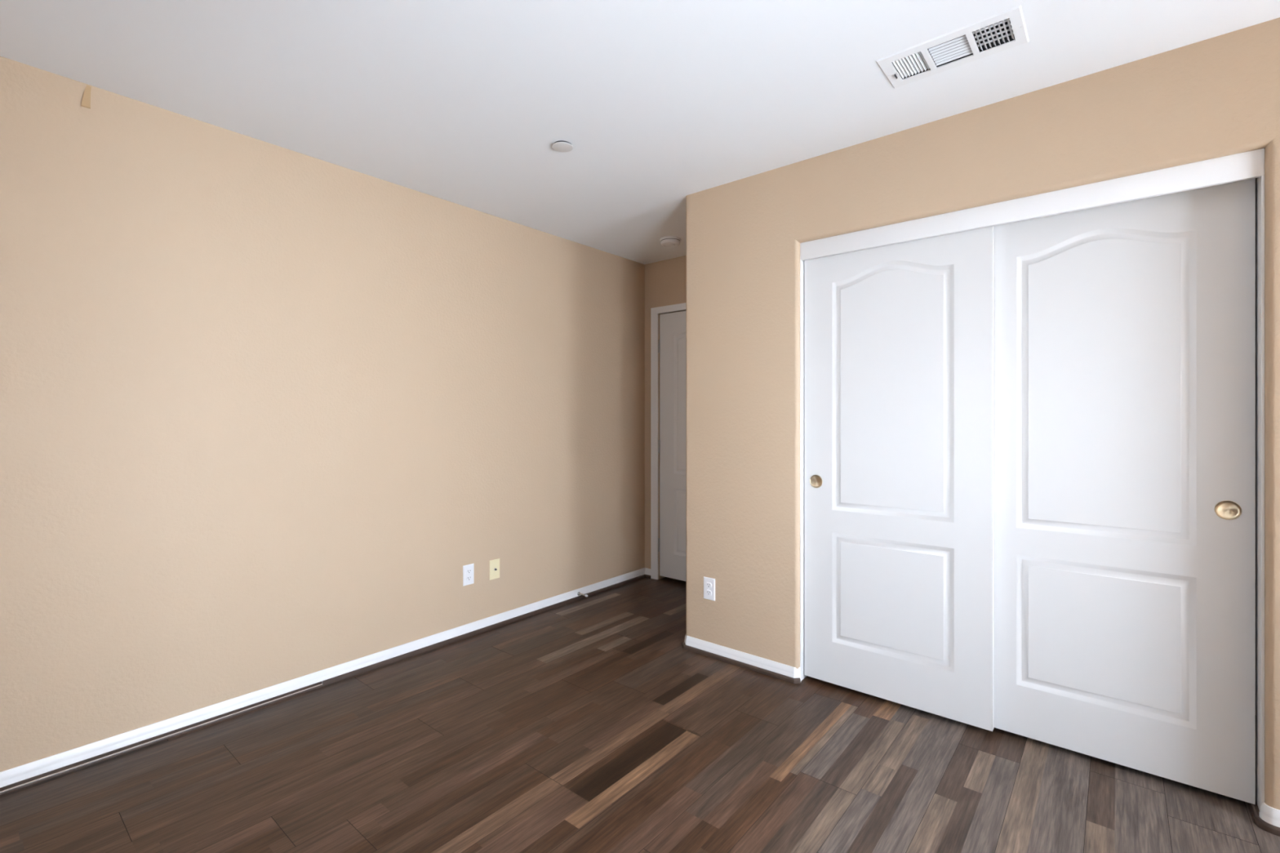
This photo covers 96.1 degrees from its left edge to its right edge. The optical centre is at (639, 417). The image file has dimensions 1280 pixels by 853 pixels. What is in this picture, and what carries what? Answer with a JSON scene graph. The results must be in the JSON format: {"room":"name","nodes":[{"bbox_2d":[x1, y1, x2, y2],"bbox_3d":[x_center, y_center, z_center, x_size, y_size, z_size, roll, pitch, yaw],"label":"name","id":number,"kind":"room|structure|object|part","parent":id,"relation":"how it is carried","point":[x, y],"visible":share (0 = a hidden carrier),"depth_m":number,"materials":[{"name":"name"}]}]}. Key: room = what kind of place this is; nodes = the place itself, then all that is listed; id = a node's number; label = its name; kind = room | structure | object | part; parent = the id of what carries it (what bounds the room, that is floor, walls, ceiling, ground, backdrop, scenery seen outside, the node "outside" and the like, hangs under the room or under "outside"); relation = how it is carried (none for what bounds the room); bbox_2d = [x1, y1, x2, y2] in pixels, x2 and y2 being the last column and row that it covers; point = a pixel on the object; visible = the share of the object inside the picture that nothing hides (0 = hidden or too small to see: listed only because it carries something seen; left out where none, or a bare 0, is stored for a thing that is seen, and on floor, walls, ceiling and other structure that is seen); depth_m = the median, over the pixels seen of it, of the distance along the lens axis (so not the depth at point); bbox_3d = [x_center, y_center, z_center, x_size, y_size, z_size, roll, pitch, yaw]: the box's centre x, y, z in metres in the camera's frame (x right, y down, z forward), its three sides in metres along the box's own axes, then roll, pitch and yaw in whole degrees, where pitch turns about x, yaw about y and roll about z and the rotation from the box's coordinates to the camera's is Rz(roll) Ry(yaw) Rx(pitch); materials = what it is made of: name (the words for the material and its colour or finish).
{"room":"empty bedroom","nodes":[
{"label":"empty bedroom","id":0,"kind":"room"},
{"bbox_2d":[0,56,644,772],"bbox_3d":[-1.435,0.022,2.791,0.120,2.522,4.703,0,0,40],"label":"wall","id":1,"kind":"structure","parent":0,"point":[265,407],"depth_m":2.45,"materials":[{"name":"beige paint"}]},
{"bbox_2d":[80,84,91,108],"bbox_3d":[-1.969,-1.143,2.046,0.009,0.083,0.027,0,0,40],"label":"tape strip","id":2,"kind":"object","parent":1,"relation":"attached to","point":[86,101],"visible":1,"depth_m":2.05,"materials":[{"name":"beige paper"}]},
{"bbox_2d":[0,681,323,795],"bbox_3d":[-2.134,1.222,1.837,0.024,0.021,2.102,0,0,40],"label":"trim","id":3,"kind":"structure","parent":1,"relation":"attached to","point":[62,771],"depth_m":2.17,"materials":[{"name":"brown wood"}]},
{"bbox_2d":[0,568,644,787],"bbox_3d":[-1.385,1.200,2.749,0.012,0.067,4.463,0,0,40],"label":"baseboard","id":4,"kind":"structure","parent":1,"relation":"attached to","point":[10,776],"depth_m":2.45,"materials":[{"name":"white paint"}]},
{"bbox_2d":[577,591,587,596],"bbox_3d":[-0.384,1.195,3.879,0.084,0.025,0.025,0,0,40],"label":"door stop","id":5,"kind":"object","parent":4,"relation":"attached to","point":[578,593],"visible":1,"depth_m":3.89,"materials":[{"name":"silver metal"}]},
{"bbox_2d":[462,563,474,586],"bbox_3d":[-0.968,0.889,3.254,0.008,0.114,0.070,0,0,40],"label":"electrical outlet","id":6,"kind":"object","parent":1,"relation":"attached to","point":[468,570],"visible":1,"depth_m":3.25,"materials":[{"name":"white plastic"}]},
{"bbox_2d":[466,575,471,581],"bbox_3d":[-0.966,0.908,3.252,0.003,0.026,0.034,0,0,40],"label":"receptacle","id":7,"kind":"object","parent":6,"relation":"attached to","point":[468,578],"depth_m":3.25,"materials":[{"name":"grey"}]},
{"bbox_2d":[466,568,471,573],"bbox_3d":[-0.966,0.870,3.252,0.003,0.026,0.034,0,0,40],"label":"receptacle","id":8,"kind":"object","parent":6,"relation":"attached to","point":[468,571],"depth_m":3.25,"materials":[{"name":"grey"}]},
{"bbox_2d":[322,574,645,686],"bbox_3d":[-0.708,1.222,3.555,0.024,0.021,2.359,0,0,40],"label":"trim","id":9,"kind":"structure","parent":1,"relation":"attached to","point":[335,679],"depth_m":3.20,"materials":[{"name":"brown wood"}]},
{"bbox_2d":[489,558,499,580],"bbox_3d":[-0.851,0.894,3.388,0.016,0.114,0.070,0,0,40],"label":"cable wall plate","id":10,"kind":"object","parent":1,"relation":"attached to","point":[494,564],"visible":1,"depth_m":3.38,"materials":[{"name":"beige plastic"}]},
{"bbox_2d":[0,577,1279,852],"bbox_3d":[0.715,1.258,1.585,5.034,0.050,5.473,0,0,40],"label":"floor","id":11,"kind":"structure","parent":0,"point":[586,725],"depth_m":1.98,"materials":[{"name":"brown wood"}]},
{"bbox_2d":[0,0,1279,264],"bbox_3d":[0.707,-1.249,1.585,4.957,0.120,5.583,0,0,40],"label":"ceiling","id":12,"kind":"structure","parent":0,"point":[658,104],"depth_m":1.99,"materials":[{"name":"white paint"}]},
{"bbox_2d":[551,140,573,151],"bbox_3d":[-0.337,-1.183,2.510,0.091,0.012,0.091,0,0,40],"label":"sprinkler cover","id":13,"kind":"object","parent":12,"relation":"attached to","point":[560,145],"visible":1,"depth_m":2.50,"materials":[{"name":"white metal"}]},
{"bbox_2d":[659,235,680,247],"bbox_3d":[0.203,-1.168,3.840,0.142,0.042,0.142,0,0,40],"label":"smoke detector","id":14,"kind":"object","parent":12,"relation":"attached to","point":[668,241],"visible":1,"depth_m":3.80,"materials":[{"name":"white plastic"}]},
{"bbox_2d":[875,4,1029,88],"bbox_3d":[1.006,-1.266,1.867,0.406,0.177,0.208,0,0,40],"label":"ceiling vent","id":15,"kind":"object","parent":12,"relation":"in","point":[1002,31],"visible":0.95,"depth_m":1.86,"materials":[{"name":"white metal"}]},
{"bbox_3d":[1.083,-1.204,1.768,0.104,0.002,0.009,0,0,40],"label":"damper blade","id":16,"kind":"part","parent":15,"relation":"part of","materials":[{"name":"white metal"}]},
{"bbox_3d":[1.100,-1.204,1.789,0.104,0.002,0.009,0,0,40],"label":"damper blade","id":17,"kind":"part","parent":15,"relation":"part of","materials":[{"name":"white metal"}]},
{"bbox_3d":[1.117,-1.204,1.810,0.104,0.002,0.009,0,0,40],"label":"damper blade","id":18,"kind":"part","parent":15,"relation":"part of","materials":[{"name":"white metal"}]},
{"bbox_3d":[1.134,-1.204,1.830,0.104,0.002,0.009,0,0,40],"label":"damper blade","id":19,"kind":"part","parent":15,"relation":"part of","materials":[{"name":"white metal"}]},
{"bbox_2d":[644,255,686,579],"bbox_3d":[1.935,0.022,2.972,4.837,2.522,0.120,0,0,40],"label":"wall","id":20,"kind":"structure","parent":0,"point":[665,281],"depth_m":4.42,"materials":[{"name":"beige paint"}]},
{"bbox_2d":[644,568,650,575],"bbox_3d":[0.066,1.200,4.438,0.063,0.067,0.012,0,0,40],"label":"baseboard","id":21,"kind":"structure","parent":20,"relation":"attached to","point":[647,571],"depth_m":4.44,"materials":[{"name":"white paint"}]},
{"bbox_2d":[650,302,686,579],"bbox_3d":[0.436,0.197,4.128,0.902,2.072,0.016,0,0,40],"label":"door frame","id":22,"kind":"structure","parent":20,"relation":"attached to","point":[654,311],"depth_m":4.39,"materials":[{"name":"white paint"}]},
{"bbox_2d":[657,311,686,581],"bbox_3d":[0.446,0.209,4.149,0.772,1.988,0.048,0,0,40],"label":"door","id":23,"kind":"structure","parent":20,"relation":"in","point":[672,343],"depth_m":4.30,"materials":[{"name":"white paint"}]},
{"bbox_3d":[0.446,-0.124,4.141,0.497,1.090,0.009,0,0,40],"label":"panel","id":24,"kind":"part","parent":23,"relation":"part of","materials":[{"name":"white paint"}]},
{"bbox_3d":[0.446,0.773,4.141,0.497,0.498,0.009,0,0,40],"label":"panel","id":25,"kind":"part","parent":23,"relation":"part of","materials":[{"name":"white paint"}]},
{"bbox_2d":[686,17,1279,809],"bbox_3d":[1.999,0.022,2.234,3.797,2.522,0.934,0,0,40],"label":"wall","id":26,"kind":"structure","parent":0,"point":[1217,96],"depth_m":2.60,"materials":[{"name":"beige paint"}]},
{"bbox_2d":[703,576,715,600],"bbox_3d":[0.358,0.888,2.984,0.070,0.114,0.008,0,0,40],"label":"electrical outlet","id":27,"kind":"object","parent":26,"relation":"attached to","point":[708,583],"visible":1,"depth_m":2.98,"materials":[{"name":"white plastic"}]},
{"bbox_2d":[706,590,711,595],"bbox_3d":[0.356,0.907,2.982,0.034,0.026,0.003,0,0,40],"label":"receptacle","id":28,"kind":"object","parent":27,"relation":"attached to","point":[708,593],"depth_m":2.98,"materials":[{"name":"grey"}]},
{"bbox_2d":[706,582,711,587],"bbox_3d":[0.356,0.869,2.982,0.034,0.026,0.003,0,0,40],"label":"receptacle","id":29,"kind":"object","parent":27,"relation":"attached to","point":[708,584],"depth_m":2.98,"materials":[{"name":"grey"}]},
{"bbox_2d":[682,641,800,684],"bbox_3d":[0.774,1.222,3.235,0.681,0.021,0.958,0,0,40],"label":"trim","id":30,"kind":"structure","parent":26,"relation":"attached to","point":[794,681],"depth_m":2.84,"materials":[{"name":"brown wood"}]},
{"bbox_2d":[684,633,800,679],"bbox_3d":[0.781,1.200,3.238,0.664,0.067,0.946,0,0,40],"label":"baseboard","id":31,"kind":"structure","parent":26,"relation":"attached to","point":[779,668],"depth_m":2.84,"materials":[{"name":"white paint"}]},
{"bbox_2d":[800,243,806,680],"bbox_3d":[0.780,0.208,2.727,0.004,2.050,0.094,0,0,40],"label":"trim","id":32,"kind":"structure","parent":26,"relation":"attached to","point":[802,263],"depth_m":2.70,"materials":[{"name":"white paint"}]},
{"bbox_2d":[804,226,994,731],"bbox_3d":[1.076,0.207,2.474,0.762,2.008,0.035,0,0,40],"label":"sliding closet door","id":33,"kind":"structure","parent":26,"relation":"in","point":[899,338],"depth_m":2.43,"materials":[{"name":"white paint"}]},
{"bbox_3d":[0.816,0.296,2.668,0.062,0.062,0.003,0,0,40],"label":"finger pull","id":34,"kind":"part","parent":33,"relation":"part of","materials":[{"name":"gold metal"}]},
{"bbox_3d":[0.816,0.296,2.669,0.056,0.056,0.002,0,0,40],"label":"dish","id":35,"kind":"part","parent":33,"relation":"part of","materials":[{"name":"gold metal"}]},
{"bbox_3d":[1.069,-0.124,2.466,0.497,1.090,0.009,0,0,40],"label":"panel","id":36,"kind":"part","parent":33,"relation":"part of","materials":[{"name":"white paint"}]},
{"bbox_3d":[1.069,0.773,2.466,0.497,0.498,0.009,0,0,40],"label":"panel","id":37,"kind":"part","parent":33,"relation":"part of","materials":[{"name":"white paint"}]},
{"bbox_2d":[800,147,1264,261],"bbox_3d":[1.327,-0.776,2.223,1.482,0.082,0.018,0,0,40],"label":"trim","id":38,"kind":"structure","parent":26,"relation":"attached to","point":[1248,165],"depth_m":2.07,"materials":[{"name":"white paint"}]},
{"bbox_2d":[994,177,1255,804],"bbox_3d":[1.639,0.207,2.052,0.762,2.008,0.029,0,0,40],"label":"sliding closet door","id":39,"kind":"structure","parent":26,"relation":"in","point":[1125,332],"depth_m":1.99,"materials":[{"name":"white paint"}]},
{"bbox_3d":[1.634,-0.124,2.047,0.497,1.090,0.009,0,0,40],"label":"panel","id":40,"kind":"part","parent":39,"relation":"part of","materials":[{"name":"white paint"}]},
{"bbox_3d":[1.634,0.773,2.047,0.497,0.498,0.009,0,0,40],"label":"panel","id":41,"kind":"part","parent":39,"relation":"part of","materials":[{"name":"white paint"}]},
{"bbox_3d":[1.877,0.296,1.837,0.062,0.062,0.003,0,0,40],"label":"finger pull","id":42,"kind":"part","parent":39,"relation":"part of","materials":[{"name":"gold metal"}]},
{"bbox_3d":[1.877,0.296,1.837,0.056,0.056,0.002,0,0,40],"label":"dish","id":43,"kind":"part","parent":39,"relation":"part of","materials":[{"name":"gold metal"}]},
{"bbox_2d":[1255,174,1264,810],"bbox_3d":[1.920,0.198,1.782,0.007,2.029,0.094,0,0,40],"label":"trim","id":44,"kind":"structure","parent":26,"relation":"attached to","point":[1260,182],"depth_m":1.76,"materials":[{"name":"white paint"}]},
{"bbox_2d":[1248,803,1279,836],"bbox_3d":[2.489,1.222,1.270,1.571,0.021,0.124,0,0,40],"label":"trim","id":45,"kind":"structure","parent":26,"relation":"attached to","point":[1254,810],"depth_m":1.73,"materials":[{"name":"brown wood"}]},
{"bbox_2d":[1258,802,1279,827],"bbox_3d":[2.472,1.200,1.240,1.559,0.067,0.032,0,0,40],"label":"baseboard","id":46,"kind":"structure","parent":26,"relation":"attached to","point":[1271,815],"depth_m":1.72,"materials":[{"name":"white paint"}]}
]}

